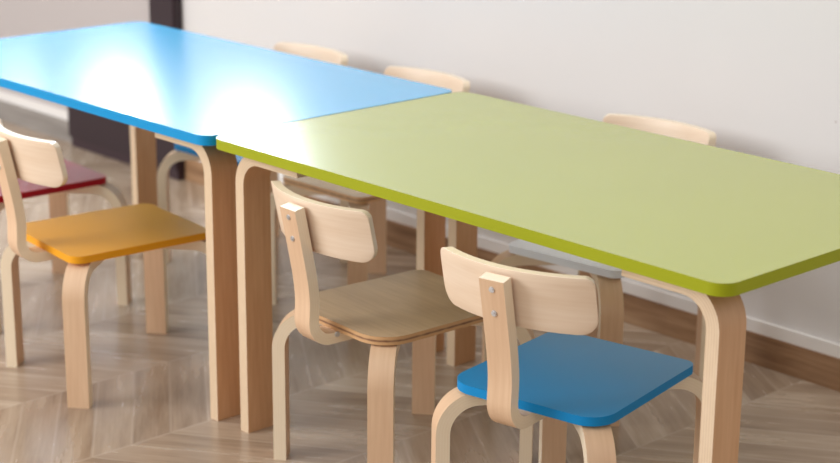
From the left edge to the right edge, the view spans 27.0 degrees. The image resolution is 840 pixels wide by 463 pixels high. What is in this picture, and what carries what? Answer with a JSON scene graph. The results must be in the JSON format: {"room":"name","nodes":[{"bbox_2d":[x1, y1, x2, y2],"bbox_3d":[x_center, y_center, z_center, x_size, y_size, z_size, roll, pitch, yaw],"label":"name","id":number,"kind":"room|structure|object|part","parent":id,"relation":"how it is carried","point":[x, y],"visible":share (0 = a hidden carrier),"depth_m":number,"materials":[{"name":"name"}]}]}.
{"room":"children's room","nodes":[
{"label":"children's room","id":0,"kind":"room"},
{"bbox_2d":[0,120,839,462],"bbox_3d":[-1.926,0.581,2.415,5.672,0.050,7.400,-14,22,-41],"label":"floor","id":1,"kind":"structure","parent":0,"point":[151,391],"depth_m":3.30,"materials":[{"name":"laminate"}]},
{"bbox_2d":[0,159,131,332],"bbox_3d":[-0.876,-0.085,3.743,0.420,0.503,0.323,-13,21,-38],"label":"chair","id":2,"kind":"object","parent":1,"relation":"on","point":[81,180],"visible":0.5,"depth_m":3.77,"materials":[{"name":"red laminate"}]},
{"bbox_3d":[-0.884,0.064,3.647,0.042,0.271,0.136,2,16,5],"label":"leg","id":3,"kind":"part","parent":2,"relation":"part of","materials":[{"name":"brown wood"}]},
{"bbox_3d":[-0.860,-0.113,3.749,0.296,0.014,0.267,-13,21,-38],"label":"seat","id":4,"kind":"part","parent":2,"relation":"part of","materials":[{"name":"red laminate"}]},
{"bbox_3d":[-0.827,-0.020,3.939,0.042,0.271,0.136,2,16,5],"label":"leg","id":5,"kind":"part","parent":2,"relation":"part of","materials":[{"name":"brown wood"}]},
{"bbox_3d":[-0.701,0.023,3.793,0.136,0.271,0.042,2,16,5],"label":"leg","id":6,"kind":"part","parent":2,"relation":"part of","materials":[{"name":"brown wood"}]},
{"bbox_2d":[0,119,205,408],"bbox_3d":[-0.609,0.030,3.359,0.420,0.501,0.323,-12,20,-36],"label":"chair","id":7,"kind":"object","parent":1,"relation":"on","point":[84,241],"visible":0.96,"depth_m":3.27,"materials":[{"name":"orange laminate"}]},
{"bbox_3d":[-0.741,0.134,3.413,0.136,0.271,0.042,3,16,7],"label":"leg","id":8,"kind":"part","parent":7,"relation":"part of","materials":[{"name":"brown wood"}]},
{"bbox_3d":[-0.731,-0.143,3.210,0.064,0.088,0.260,-12,20,-36],"label":"backrest","id":9,"kind":"part","parent":7,"relation":"part of","materials":[{"name":"brown wood"}]},
{"bbox_3d":[-0.622,0.178,3.263,0.042,0.271,0.136,3,16,7],"label":"leg","id":10,"kind":"part","parent":7,"relation":"part of","materials":[{"name":"brown wood"}]},
{"bbox_3d":[-0.592,0.001,3.364,0.296,0.014,0.267,-12,20,-36],"label":"seat","id":11,"kind":"part","parent":7,"relation":"part of","materials":[{"name":"orange laminate"}]},
{"bbox_3d":[-0.553,0.095,3.552,0.042,0.271,0.136,3,16,7],"label":"leg","id":12,"kind":"part","parent":7,"relation":"part of","materials":[{"name":"brown wood"}]},
{"bbox_3d":[-0.433,0.139,3.402,0.136,0.271,0.042,3,16,7],"label":"leg","id":13,"kind":"part","parent":7,"relation":"part of","materials":[{"name":"brown wood"}]},
{"bbox_2d":[68,107,185,179],"bbox_3d":[-0.846,-0.329,5.005,0.044,0.268,0.555,-14,22,-41],"label":"base cabinet","id":14,"kind":"object","parent":1,"relation":"on","point":[106,137],"visible":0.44,"depth_m":5.06,"materials":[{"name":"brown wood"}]},
{"bbox_2d":[0,22,451,420],"bbox_3d":[-0.517,-0.071,3.642,0.600,0.539,1.082,-14,22,-41],"label":"table","id":15,"kind":"object","parent":1,"relation":"on","point":[181,87],"visible":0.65,"depth_m":3.40,"materials":[{"name":"blue laminate"}]},
{"bbox_3d":[-0.610,-0.202,4.121,0.058,0.521,0.170,-14,22,-41],"label":"leg","id":16,"kind":"part","parent":15,"relation":"part of","materials":[{"name":"brown wood"}]},
{"bbox_3d":[-0.402,0.071,3.187,0.058,0.521,0.170,-14,22,-41],"label":"leg","id":17,"kind":"part","parent":15,"relation":"part of","materials":[{"name":"brown wood"}]},
{"bbox_3d":[-0.028,-0.022,3.520,0.058,0.521,0.170,-14,22,-41],"label":"leg","id":18,"kind":"part","parent":15,"relation":"part of","materials":[{"name":"brown wood"}]},
{"bbox_2d":[157,42,347,262],"bbox_3d":[-0.366,-0.170,4.086,0.420,0.484,0.323,-15,22,-42],"label":"chair","id":19,"kind":"object","parent":1,"relation":"on","point":[180,153],"visible":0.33,"depth_m":4.08,"materials":[{"name":"blue laminate"}]},
{"bbox_3d":[-0.541,-0.061,4.086,0.136,0.271,0.042,1,16,1],"label":"leg","id":20,"kind":"part","parent":19,"relation":"part of","materials":[{"name":"brown wood"}]},
{"bbox_3d":[-0.381,-0.200,4.062,0.296,0.014,0.266,-15,22,-42],"label":"seat","id":21,"kind":"part","parent":19,"relation":"part of","materials":[{"name":"blue laminate"}]},
{"bbox_3d":[-0.370,-0.105,4.244,0.042,0.271,0.136,1,16,1],"label":"leg","id":22,"kind":"part","parent":19,"relation":"part of","materials":[{"name":"brown wood"}]},
{"bbox_3d":[-0.252,-0.389,4.135,0.064,0.088,0.260,-15,22,-42],"label":"backrest","id":23,"kind":"part","parent":19,"relation":"part of","materials":[{"name":"brown wood"}]},
{"bbox_3d":[-0.233,-0.064,4.108,0.136,0.271,0.042,1,16,1],"label":"leg","id":24,"kind":"part","parent":19,"relation":"part of","materials":[{"name":"brown wood"}]},
{"bbox_2d":[270,66,469,304],"bbox_3d":[-0.092,-0.085,3.802,0.420,0.484,0.323,-15,22,-43],"label":"chair","id":25,"kind":"object","parent":1,"relation":"on","point":[358,272],"visible":0.31,"depth_m":3.78,"materials":[{"name":"brown wood"}]},
{"bbox_3d":[-0.267,0.025,3.799,0.136,0.271,0.042,1,16,0],"label":"leg","id":26,"kind":"part","parent":25,"relation":"part of","materials":[{"name":"brown wood"}]},
{"bbox_3d":[-0.107,-0.115,3.777,0.296,0.014,0.266,-15,22,-43],"label":"seat","id":27,"kind":"part","parent":25,"relation":"part of","materials":[{"name":"brown wood"}]},
{"bbox_3d":[-0.128,0.065,3.665,0.042,0.271,0.136,1,16,0],"label":"leg","id":28,"kind":"part","parent":25,"relation":"part of","materials":[{"name":"brown wood"}]},
{"bbox_3d":[-0.098,-0.020,3.960,0.042,0.271,0.136,1,16,0],"label":"leg","id":29,"kind":"part","parent":25,"relation":"part of","materials":[{"name":"brown wood"}]},
{"bbox_3d":[0.020,-0.305,3.852,0.064,0.088,0.260,-15,22,-43],"label":"backrest","id":30,"kind":"part","parent":25,"relation":"part of","materials":[{"name":"brown wood"}]},
{"bbox_2d":[271,181,534,462],"bbox_3d":[-0.048,0.157,2.943,0.420,0.500,0.323,-12,21,-38],"label":"chair","id":31,"kind":"object","parent":1,"relation":"on","point":[386,313],"visible":0.96,"depth_m":2.83,"materials":[{"name":"brown wood"}]},
{"bbox_3d":[-0.181,0.260,2.994,0.136,0.271,0.042,2,16,5],"label":"leg","id":32,"kind":"part","parent":31,"relation":"part of","materials":[{"name":"brown wood"}]},
{"bbox_3d":[-0.167,-0.015,2.791,0.064,0.088,0.260,-12,21,-38],"label":"backrest","id":33,"kind":"part","parent":31,"relation":"part of","materials":[{"name":"brown wood"}]},
{"bbox_3d":[-0.057,0.304,2.847,0.042,0.271,0.136,2,16,5],"label":"leg","id":34,"kind":"part","parent":31,"relation":"part of","materials":[{"name":"brown wood"}]},
{"bbox_3d":[-0.032,0.126,2.949,0.296,0.014,0.266,-12,21,-38],"label":"seat","id":35,"kind":"part","parent":31,"relation":"part of","materials":[{"name":"brown wood"}]},
{"bbox_3d":[0.002,0.220,3.138,0.042,0.271,0.136,2,16,5],"label":"leg","id":36,"kind":"part","parent":31,"relation":"part of","materials":[{"name":"brown wood"}]},
{"bbox_3d":[0.127,0.263,2.992,0.136,0.271,0.042,2,16,5],"label":"leg","id":37,"kind":"part","parent":31,"relation":"part of","materials":[{"name":"brown wood"}]},
{"bbox_2d":[216,92,839,462],"bbox_3d":[0.232,0.158,2.876,0.600,0.539,1.100,-14,22,-41],"label":"table","id":38,"kind":"object","parent":1,"relation":"on","point":[709,225],"visible":0.99,"depth_m":2.74,"materials":[{"name":"green laminate"}]},
{"bbox_3d":[-0.240,0.118,3.030,0.058,0.521,0.170,-14,22,-41],"label":"leg","id":39,"kind":"part","parent":38,"relation":"part of","materials":[{"name":"brown wood"}]},
{"bbox_3d":[0.134,0.025,3.362,0.058,0.521,0.170,-14,22,-41],"label":"leg","id":40,"kind":"part","parent":38,"relation":"part of","materials":[{"name":"brown wood"}]},
{"bbox_3d":[0.352,0.302,2.415,0.058,0.521,0.170,-14,22,-41],"label":"leg","id":41,"kind":"part","parent":38,"relation":"part of","materials":[{"name":"brown wood"}]},
{"bbox_2d":[431,246,702,462],"bbox_3d":[0.221,0.249,2.632,0.323,0.500,0.420,12,20,35],"label":"chair","id":42,"kind":"object","parent":1,"relation":"on","point":[562,375],"visible":0.99,"depth_m":2.52,"materials":[{"name":"blue laminate"}]},
{"bbox_3d":[0.087,0.362,2.651,0.136,0.271,0.042,-2,16,-8],"label":"leg","id":43,"kind":"part","parent":42,"relation":"part of","materials":[{"name":"brown wood"}]},
{"bbox_3d":[0.129,0.085,2.455,0.260,0.088,0.064,12,20,35],"label":"backrest","id":44,"kind":"part","parent":42,"relation":"part of","materials":[{"name":"brown wood"}]},
{"bbox_3d":[0.229,0.310,2.834,0.042,0.271,0.136,-2,16,-8],"label":"leg","id":45,"kind":"part","parent":42,"relation":"part of","materials":[{"name":"brown wood"}]},
{"bbox_3d":[0.234,0.218,2.641,0.266,0.014,0.296,12,20,35],"label":"seat","id":46,"kind":"part","parent":42,"relation":"part of","materials":[{"name":"blue laminate"}]},
{"bbox_3d":[0.245,0.396,2.538,0.042,0.271,0.136,-2,16,-8],"label":"leg","id":47,"kind":"part","parent":42,"relation":"part of","materials":[{"name":"brown wood"}]},
{"bbox_3d":[0.387,0.344,2.721,0.136,0.271,0.042,-2,16,-8],"label":"leg","id":48,"kind":"part","parent":42,"relation":"part of","materials":[{"name":"brown wood"}]},
{"bbox_2d":[482,113,715,425],"bbox_3d":[0.361,0.053,3.339,0.323,0.484,0.420,14,21,39],"label":"chair","id":49,"kind":"object","parent":1,"relation":"on","point":[609,290],"visible":0.38,"depth_m":3.27,"materials":[{"name":"grey laminate"}]},
{"bbox_3d":[0.189,0.167,3.324,0.136,0.271,0.042,-1,16,-4],"label":"leg","id":50,"kind":"part","parent":49,"relation":"part of","materials":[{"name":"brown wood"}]},
{"bbox_3d":[0.353,0.025,3.308,0.267,0.014,0.296,14,21,39],"label":"seat","id":51,"kind":"part","parent":49,"relation":"part of","materials":[{"name":"grey laminate"}]},
{"bbox_3d":[0.345,0.118,3.496,0.042,0.271,0.136,-1,16,-4],"label":"leg","id":52,"kind":"part","parent":49,"relation":"part of","materials":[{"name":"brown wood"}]},
{"bbox_3d":[0.337,0.204,3.200,0.042,0.271,0.136,-1,16,-4],"label":"leg","id":53,"kind":"part","parent":49,"relation":"part of","materials":[{"name":"brown wood"}]},
{"bbox_3d":[0.465,-0.169,3.396,0.260,0.088,0.064,14,21,39],"label":"backrest","id":54,"kind":"part","parent":49,"relation":"part of","materials":[{"name":"brown wood"}]},
{"bbox_3d":[0.494,0.156,3.371,0.136,0.271,0.042,-1,16,-4],"label":"leg","id":55,"kind":"part","parent":49,"relation":"part of","materials":[{"name":"brown wood"}]},
{"bbox_2d":[0,0,839,343],"bbox_3d":[0.105,-1.149,3.855,0.150,2.500,7.400,-14,22,-41],"label":"wall","id":56,"kind":"structure","parent":0,"point":[763,76],"depth_m":3.62,"materials":[{"name":"white paint"}]},
{"bbox_2d":[0,91,67,119],"bbox_3d":[-1.747,-0.561,5.984,0.009,0.025,2.138,-14,22,-41],"label":"trim","id":57,"kind":"structure","parent":56,"relation":"attached to","point":[7,97],"depth_m":5.40,"materials":[{"name":"white paint"}]},
{"bbox_2d":[0,100,71,142],"bbox_3d":[-1.749,-0.517,5.994,0.014,0.064,2.138,-14,22,-41],"label":"baseboard","id":58,"kind":"structure","parent":56,"relation":"attached to","point":[53,126],"depth_m":5.40,"materials":[{"name":"grey laminate"}]},
{"bbox_2d":[149,0,181,29],"bbox_3d":[-0.686,-1.531,4.501,0.030,2.140,0.120,-14,22,-41],"label":"trim","id":59,"kind":"structure","parent":56,"relation":"attached to","point":[168,13],"depth_m":4.74,"materials":[{"name":"brown wood"}]},
{"bbox_2d":[185,160,839,391],"bbox_3d":[0.950,0.319,3.192,0.014,0.064,4.703,-14,22,-41],"label":"baseboard","id":60,"kind":"structure","parent":56,"relation":"attached to","point":[802,363],"depth_m":3.61,"materials":[{"name":"brown laminate"}]},
{"bbox_2d":[279,175,839,358],"bbox_3d":[0.953,0.276,3.182,0.009,0.025,4.703,-14,22,-41],"label":"trim","id":61,"kind":"structure","parent":56,"relation":"attached to","point":[774,331],"depth_m":3.63,"materials":[{"name":"white paint"}]}
]}

